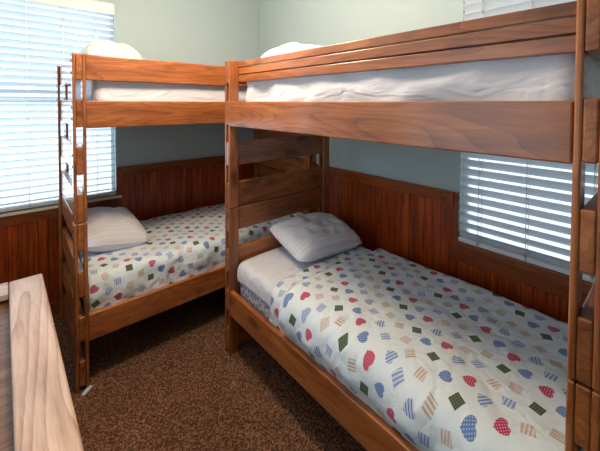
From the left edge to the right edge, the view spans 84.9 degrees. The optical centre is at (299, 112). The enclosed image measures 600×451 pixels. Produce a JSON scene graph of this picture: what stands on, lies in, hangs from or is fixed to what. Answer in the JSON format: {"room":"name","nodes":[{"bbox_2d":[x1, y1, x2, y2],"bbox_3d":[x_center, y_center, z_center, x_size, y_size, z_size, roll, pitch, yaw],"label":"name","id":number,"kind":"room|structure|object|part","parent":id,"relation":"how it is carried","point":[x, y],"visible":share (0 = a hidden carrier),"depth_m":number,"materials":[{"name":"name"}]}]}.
{"room":"dormitory","nodes":[
{"label":"dormitory","id":0,"kind":"room"},
{"bbox_2d":[0,0,258,213],"bbox_3d":[-1.794,0.111,3.067,3.610,3.200,0.100,-1,2,-41],"label":"wall","id":1,"kind":"structure","parent":0,"point":[208,32],"depth_m":3.46,"materials":[{"name":"grey paint"}]},
{"bbox_2d":[50,300,59,315],"bbox_3d":[-1.821,1.658,2.997,3.436,0.110,0.016,-1,2,-41],"label":"baseboard","id":2,"kind":"structure","parent":1,"relation":"attached to","point":[55,306],"depth_m":2.77,"materials":[{"name":"brown wood"}]},
{"bbox_2d":[0,197,121,227],"bbox_3d":[-2.405,0.857,2.481,1.900,0.090,0.022,-1,2,-41],"label":"trim","id":3,"kind":"structure","parent":1,"relation":"attached to","point":[13,220],"depth_m":2.70,"materials":[{"name":"brown wood"}]},
{"bbox_2d":[0,17,121,216],"bbox_3d":[-2.385,-0.083,2.520,1.795,1.794,0.115,-1,2,-41],"label":"window","id":4,"kind":"structure","parent":1,"relation":"in","point":[53,206],"depth_m":2.77,"materials":[{"name":"white"}]},
{"bbox_2d":[0,0,115,212],"bbox_3d":[-2.364,-0.099,2.495,1.697,1.755,0.075,-1,2,-41],"label":"window blind","id":5,"kind":"object","parent":4,"relation":"attached to","point":[84,6],"visible":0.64,"depth_m":2.71,"materials":[{"name":"white plastic"}]},
{"bbox_3d":[-2.196,-0.083,2.645,0.004,1.695,0.070,-1,2,-41],"label":"ladder cord","id":6,"kind":"part","parent":5,"relation":"part of","materials":[{"name":"white fabric"}]},
{"bbox_3d":[-2.370,0.763,2.520,1.695,0.030,0.056,-1,2,-41],"label":"rail","id":7,"kind":"part","parent":5,"relation":"part of","materials":[{"name":"white plastic"}]},
{"bbox_3d":[-2.016,-0.086,2.801,0.004,1.695,0.070,-1,2,-41],"label":"ladder cord","id":8,"kind":"part","parent":5,"relation":"part of","materials":[{"name":"white fabric"}]},
{"bbox_3d":[-1.836,-0.089,2.956,0.004,1.695,0.070,-1,2,-41],"label":"ladder cord","id":9,"kind":"part","parent":5,"relation":"part of","materials":[{"name":"white fabric"}]},
{"bbox_3d":[-2.377,0.803,2.528,1.795,0.022,0.075,-1,2,-41],"label":"sill","id":10,"kind":"part","parent":4,"relation":"part of","materials":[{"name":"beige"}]},
{"bbox_2d":[116,167,121,195],"bbox_3d":[-1.703,0.658,3.084,0.045,0.283,0.020,-1,2,-41],"label":"trim","id":11,"kind":"structure","parent":1,"relation":"attached to","point":[118,169],"depth_m":3.08,"materials":[{"name":"brown wood"}]},
{"bbox_2d":[0,163,253,303],"bbox_3d":[-1.823,1.158,2.999,3.450,1.110,0.014,-1,2,-41],"label":"wainscoting","id":12,"kind":"structure","parent":1,"relation":"attached to","point":[29,249],"depth_m":3.17,"materials":[{"name":"brown wood"}]},
{"bbox_2d":[121,155,224,175],"bbox_3d":[-1.101,0.548,3.594,1.536,0.085,0.032,-1,2,-41],"label":"trim","id":13,"kind":"structure","parent":1,"relation":"attached to","point":[161,166],"depth_m":3.38,"materials":[{"name":"brown wood"}]},
{"bbox_2d":[52,282,366,450],"bbox_3d":[-0.172,1.821,1.136,3.730,0.100,5.341,-1,2,-41],"label":"floor","id":14,"kind":"structure","parent":0,"point":[167,380],"depth_m":2.02,"materials":[{"name":"brown carpet"}]},
{"bbox_2d":[0,274,83,450],"bbox_3d":[-1.251,1.368,1.037,0.822,0.800,1.695,-1,2,-42],"label":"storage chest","id":15,"kind":"object","parent":14,"relation":"on","point":[37,412],"visible":1,"depth_m":1.20,"materials":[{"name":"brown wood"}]},
{"bbox_2d":[81,385,92,396],"bbox_3d":[-1.326,1.734,2.042,0.022,0.012,0.070,0,2,7],"label":"shim","id":16,"kind":"object","parent":14,"relation":"on","point":[87,390],"visible":1,"depth_m":2.04,"materials":[{"name":"white"}]},
{"bbox_2d":[56,53,313,393],"bbox_3d":[-0.944,0.666,3.029,2.009,2.100,1.005,-1,2,-41],"label":"bunk bed","id":17,"kind":"object","parent":14,"relation":"on","point":[82,324],"visible":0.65,"depth_m":2.26,"materials":[{"name":"brown wood"}]},
{"bbox_3d":[-1.997,0.140,2.718,0.018,1.042,0.075,-1,2,-41],"label":"post","id":18,"kind":"part","parent":17,"relation":"part of","materials":[{"name":"brown wood"}]},
{"bbox_3d":[-2.002,1.192,2.745,0.018,1.054,0.075,-1,2,-41],"label":"post","id":19,"kind":"part","parent":17,"relation":"part of","materials":[{"name":"brown wood"}]},
{"bbox_3d":[-1.957,0.140,2.752,0.018,1.042,0.075,-1,2,-41],"label":"post","id":20,"kind":"part","parent":17,"relation":"part of","materials":[{"name":"brown wood"}]},
{"bbox_3d":[-1.388,0.162,2.015,0.018,1.042,0.075,-1,2,-41],"label":"post","id":21,"kind":"part","parent":17,"relation":"part of","materials":[{"name":"brown wood"}]},
{"bbox_3d":[-1.393,1.214,2.042,0.018,1.054,0.075,-1,2,-41],"label":"post","id":22,"kind":"part","parent":17,"relation":"part of","materials":[{"name":"brown wood"}]},
{"bbox_2d":[78,254,88,306],"bbox_3d":[-0.946,1.220,3.045,1.836,0.310,0.875,-1,2,-41],"label":"mattress","id":23,"kind":"object","parent":17,"relation":"on","point":[78,254],"visible":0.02,"depth_m":2.15,"materials":[{"name":"grey fabric"}]},
{"bbox_2d":[71,203,303,311],"bbox_3d":[-0.938,1.143,3.029,1.851,0.257,0.960,-1,2,-41],"label":"quilt","id":24,"kind":"object","parent":23,"relation":"on","point":[183,245],"visible":0.51,"depth_m":2.50,"materials":[{"name":"fabric"}]},
{"bbox_2d":[87,207,148,251],"bbox_3d":[-1.556,0.931,2.656,0.464,0.277,0.657,-1,2,-42],"label":"pillow","id":25,"kind":"object","parent":24,"relation":"on","point":[109,228],"visible":0.8,"depth_m":2.48,"materials":[{"name":"white fabric"}]},
{"bbox_3d":[-1.349,0.161,2.049,0.018,1.042,0.075,-1,2,-41],"label":"post","id":26,"kind":"part","parent":17,"relation":"part of","materials":[{"name":"brown wood"}]},
{"bbox_3d":[-1.354,1.213,2.076,0.018,1.054,0.075,-1,2,-41],"label":"post","id":27,"kind":"part","parent":17,"relation":"part of","materials":[{"name":"brown wood"}]},
{"bbox_3d":[-0.623,0.002,2.646,1.866,0.171,0.035,-1,2,-41],"label":"rail","id":28,"kind":"part","parent":17,"relation":"part of","materials":[{"name":"brown wood"}]},
{"bbox_3d":[-0.629,1.344,2.681,1.866,0.168,0.035,-1,2,-41],"label":"rail","id":29,"kind":"part","parent":17,"relation":"part of","materials":[{"name":"brown wood"}]},
{"bbox_2d":[76,80,246,101],"bbox_3d":[-0.930,-0.148,3.017,1.820,0.374,0.919,-1,2,-41],"label":"mattress","id":30,"kind":"object","parent":17,"relation":"on","point":[95,90],"visible":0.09,"depth_m":2.34,"materials":[{"name":"grey fabric"}]},
{"bbox_2d":[79,41,141,58],"bbox_3d":[-1.525,-0.426,2.607,0.382,0.242,0.597,-1,2,-41],"label":"pillow","id":31,"kind":"object","parent":30,"relation":"on","point":[102,48],"visible":0.37,"depth_m":2.40,"materials":[{"name":"white fabric"}]},
{"bbox_3d":[-0.621,-0.290,2.638,1.866,0.159,0.034,-1,2,-41],"label":"guard rail","id":32,"kind":"part","parent":17,"relation":"part of","materials":[{"name":"brown wood"}]},
{"bbox_3d":[-0.532,0.114,3.984,0.018,1.042,0.075,-1,2,-41],"label":"post","id":33,"kind":"part","parent":17,"relation":"part of","materials":[{"name":"brown wood"}]},
{"bbox_3d":[-0.538,1.166,4.012,0.018,1.054,0.075,-1,2,-41],"label":"post","id":34,"kind":"part","parent":17,"relation":"part of","materials":[{"name":"brown wood"}]},
{"bbox_3d":[0.076,0.136,3.281,0.018,1.042,0.075,-1,2,-41],"label":"post","id":35,"kind":"part","parent":17,"relation":"part of","materials":[{"name":"brown wood"}]},
{"bbox_2d":[225,0,599,450],"bbox_3d":[0.496,0.703,1.929,1.005,2.100,2.006,-1,2,-41],"label":"bunk bed","id":36,"kind":"object","parent":14,"relation":"on","point":[566,132],"visible":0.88,"depth_m":1.28,"materials":[{"name":"brown wood"}]},
{"bbox_3d":[-0.504,0.157,2.363,0.075,1.042,0.018,-1,2,-41],"label":"post","id":37,"kind":"part","parent":36,"relation":"part of","materials":[{"name":"brown wood"}]},
{"bbox_3d":[-0.509,1.209,2.390,0.075,1.054,0.018,-1,2,-41],"label":"post","id":38,"kind":"part","parent":36,"relation":"part of","materials":[{"name":"brown wood"}]},
{"bbox_3d":[-0.470,0.158,2.323,0.075,1.042,0.018,-1,2,-41],"label":"post","id":39,"kind":"part","parent":36,"relation":"part of","materials":[{"name":"brown wood"}]},
{"bbox_3d":[-0.475,1.210,2.351,0.075,1.054,0.018,-1,2,-41],"label":"post","id":40,"kind":"part","parent":36,"relation":"part of","materials":[{"name":"brown wood"}]},
{"bbox_3d":[0.200,0.145,2.971,0.075,1.042,0.018,-1,2,-41],"label":"post","id":41,"kind":"part","parent":36,"relation":"part of","materials":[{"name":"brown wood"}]},
{"bbox_3d":[0.126,1.375,1.630,0.035,0.168,1.866,-1,2,-41],"label":"rail","id":42,"kind":"part","parent":36,"relation":"part of","materials":[{"name":"brown wood"}]},
{"bbox_3d":[0.234,0.146,2.932,0.075,1.042,0.018,-1,2,-41],"label":"post","id":43,"kind":"part","parent":36,"relation":"part of","materials":[{"name":"brown wood"}]},
{"bbox_3d":[0.228,1.197,2.959,0.075,1.054,0.018,-1,2,-41],"label":"post","id":44,"kind":"part","parent":36,"relation":"part of","materials":[{"name":"brown wood"}]},
{"bbox_3d":[0.132,0.034,1.594,0.035,0.171,1.866,-1,2,-41],"label":"rail","id":45,"kind":"part","parent":36,"relation":"part of","materials":[{"name":"brown wood"}]},
{"bbox_3d":[0.187,-0.264,1.633,0.034,0.144,1.866,-1,2,-41],"label":"guard rail","id":46,"kind":"part","parent":36,"relation":"part of","materials":[{"name":"brown wood"}]},
{"bbox_2d":[241,284,583,450],"bbox_3d":[0.493,1.256,1.944,0.875,0.310,1.836,-1,2,-41],"label":"mattress","id":47,"kind":"object","parent":36,"relation":"on","point":[252,299],"visible":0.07,"depth_m":2.18,"materials":[{"name":"grey fabric"}]},
{"bbox_2d":[237,246,355,306],"bbox_3d":[0.239,1.142,2.233,0.901,0.133,1.068,-1,2,-41],"label":"fitted sheet","id":48,"kind":"object","parent":47,"relation":"on","point":[260,273],"visible":0.18,"depth_m":2.27,"materials":[{"name":"grey fabric"}]},
{"bbox_2d":[270,212,361,261],"bbox_3d":[0.124,0.942,2.549,0.619,0.252,0.450,-1,2,-36],"label":"pillow","id":49,"kind":"object","parent":48,"relation":"on","point":[314,236],"visible":1,"depth_m":2.41,"materials":[{"name":"white fabric"}]},
{"bbox_2d":[270,246,567,450],"bbox_3d":[0.620,1.168,1.773,1.028,0.288,1.443,-1,2,-41],"label":"quilt","id":50,"kind":"object","parent":47,"relation":"on","point":[450,363],"visible":0.92,"depth_m":1.47,"materials":[{"name":"fabric"}]},
{"bbox_2d":[245,33,599,101],"bbox_3d":[0.537,-0.122,1.933,0.903,0.408,1.896,-1,2,-41],"label":"mattress","id":51,"kind":"object","parent":36,"relation":"on","point":[551,77],"visible":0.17,"depth_m":1.23,"materials":[{"name":"grey fabric"}]},
{"bbox_2d":[261,42,322,63],"bbox_3d":[0.024,-0.382,2.415,0.558,0.224,0.421,-1,2,-41],"label":"pillow","id":52,"kind":"object","parent":51,"relation":"on","point":[293,46],"visible":0.24,"depth_m":2.21,"materials":[{"name":"white fabric"}]},
{"bbox_3d":[0.758,1.254,0.927,0.075,1.054,0.018,-1,2,-41],"label":"post","id":53,"kind":"part","parent":36,"relation":"part of","materials":[{"name":"brown wood"}]},
{"bbox_3d":[0.763,0.202,0.899,0.075,1.042,0.018,-1,2,-41],"label":"post","id":54,"kind":"part","parent":36,"relation":"part of","materials":[{"name":"brown wood"}]},
{"bbox_3d":[0.792,1.255,0.887,0.075,1.054,0.018,-1,2,-41],"label":"post","id":55,"kind":"part","parent":36,"relation":"part of","materials":[{"name":"brown wood"}]},
{"bbox_3d":[0.797,0.203,0.860,0.075,1.042,0.018,-1,2,-41],"label":"post","id":56,"kind":"part","parent":36,"relation":"part of","materials":[{"name":"brown wood"}]},
{"bbox_2d":[259,0,464,235],"bbox_3d":[1.176,0.148,2.225,0.100,3.200,5.061,-1,2,-41],"label":"wall","id":57,"kind":"structure","parent":0,"point":[281,22],"depth_m":2.81,"materials":[{"name":"grey paint"}]},
{"bbox_2d":[314,163,454,203],"bbox_3d":[0.276,0.566,3.174,0.032,0.085,2.424,-1,2,-41],"label":"trim","id":58,"kind":"structure","parent":57,"relation":"attached to","point":[447,196],"depth_m":2.60,"materials":[{"name":"brown wood"}]},
{"bbox_2d":[286,171,582,323],"bbox_3d":[1.132,1.193,2.210,0.014,1.110,5.047,-1,2,-41],"label":"wainscoting","id":59,"kind":"structure","parent":57,"relation":"attached to","point":[416,229],"depth_m":2.49,"materials":[{"name":"brown wood"}]},
{"bbox_2d":[452,192,459,240],"bbox_3d":[1.075,0.727,2.261,0.022,0.350,0.040,-1,2,-41],"label":"trim","id":60,"kind":"structure","parent":57,"relation":"attached to","point":[456,206],"depth_m":2.25,"materials":[{"name":"brown wood"}]},
{"bbox_2d":[450,243,590,304],"bbox_3d":[1.917,0.989,1.291,0.024,0.115,2.640,-1,2,-41],"label":"trim","id":61,"kind":"structure","parent":57,"relation":"attached to","point":[557,286],"depth_m":1.98,"materials":[{"name":"brown wood"}]},
{"bbox_2d":[451,157,592,287],"bbox_3d":[1.549,-0.011,1.756,0.115,1.859,1.400,-1,2,-41],"label":"window","id":62,"kind":"structure","parent":57,"relation":"in","point":[523,263],"depth_m":2.03,"materials":[{"name":"white"}]},
{"bbox_3d":[1.530,0.908,1.767,0.075,0.022,1.400,-1,2,-41],"label":"sill","id":63,"kind":"part","parent":62,"relation":"part of","materials":[{"name":"brown wood"}]},
{"bbox_2d":[458,0,597,282],"bbox_3d":[1.520,-0.024,1.730,0.070,1.828,1.302,-1,2,-41],"label":"window blind","id":64,"kind":"object","parent":62,"relation":"attached to","point":[474,9],"visible":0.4,"depth_m":1.98,"materials":[{"name":"white plastic"}]},
{"bbox_3d":[1.181,-0.016,2.131,0.058,1.768,0.004,-1,2,-41],"label":"ladder cord","id":65,"kind":"part","parent":64,"relation":"part of","materials":[{"name":"white fabric"}]},
{"bbox_3d":[1.520,0.875,1.757,0.056,0.030,1.300,-1,2,-41],"label":"rail","id":66,"kind":"part","parent":64,"relation":"part of","materials":[{"name":"white"}]},
{"bbox_3d":[1.353,-0.010,1.932,0.058,1.768,0.004,-1,2,-41],"label":"ladder cord","id":67,"kind":"part","parent":64,"relation":"part of","materials":[{"name":"white fabric"}]},
{"bbox_3d":[1.547,-0.003,1.708,0.058,1.768,0.004,-1,2,-41],"label":"ladder cord","id":68,"kind":"part","parent":64,"relation":"part of","materials":[{"name":"white plastic"}]}
]}

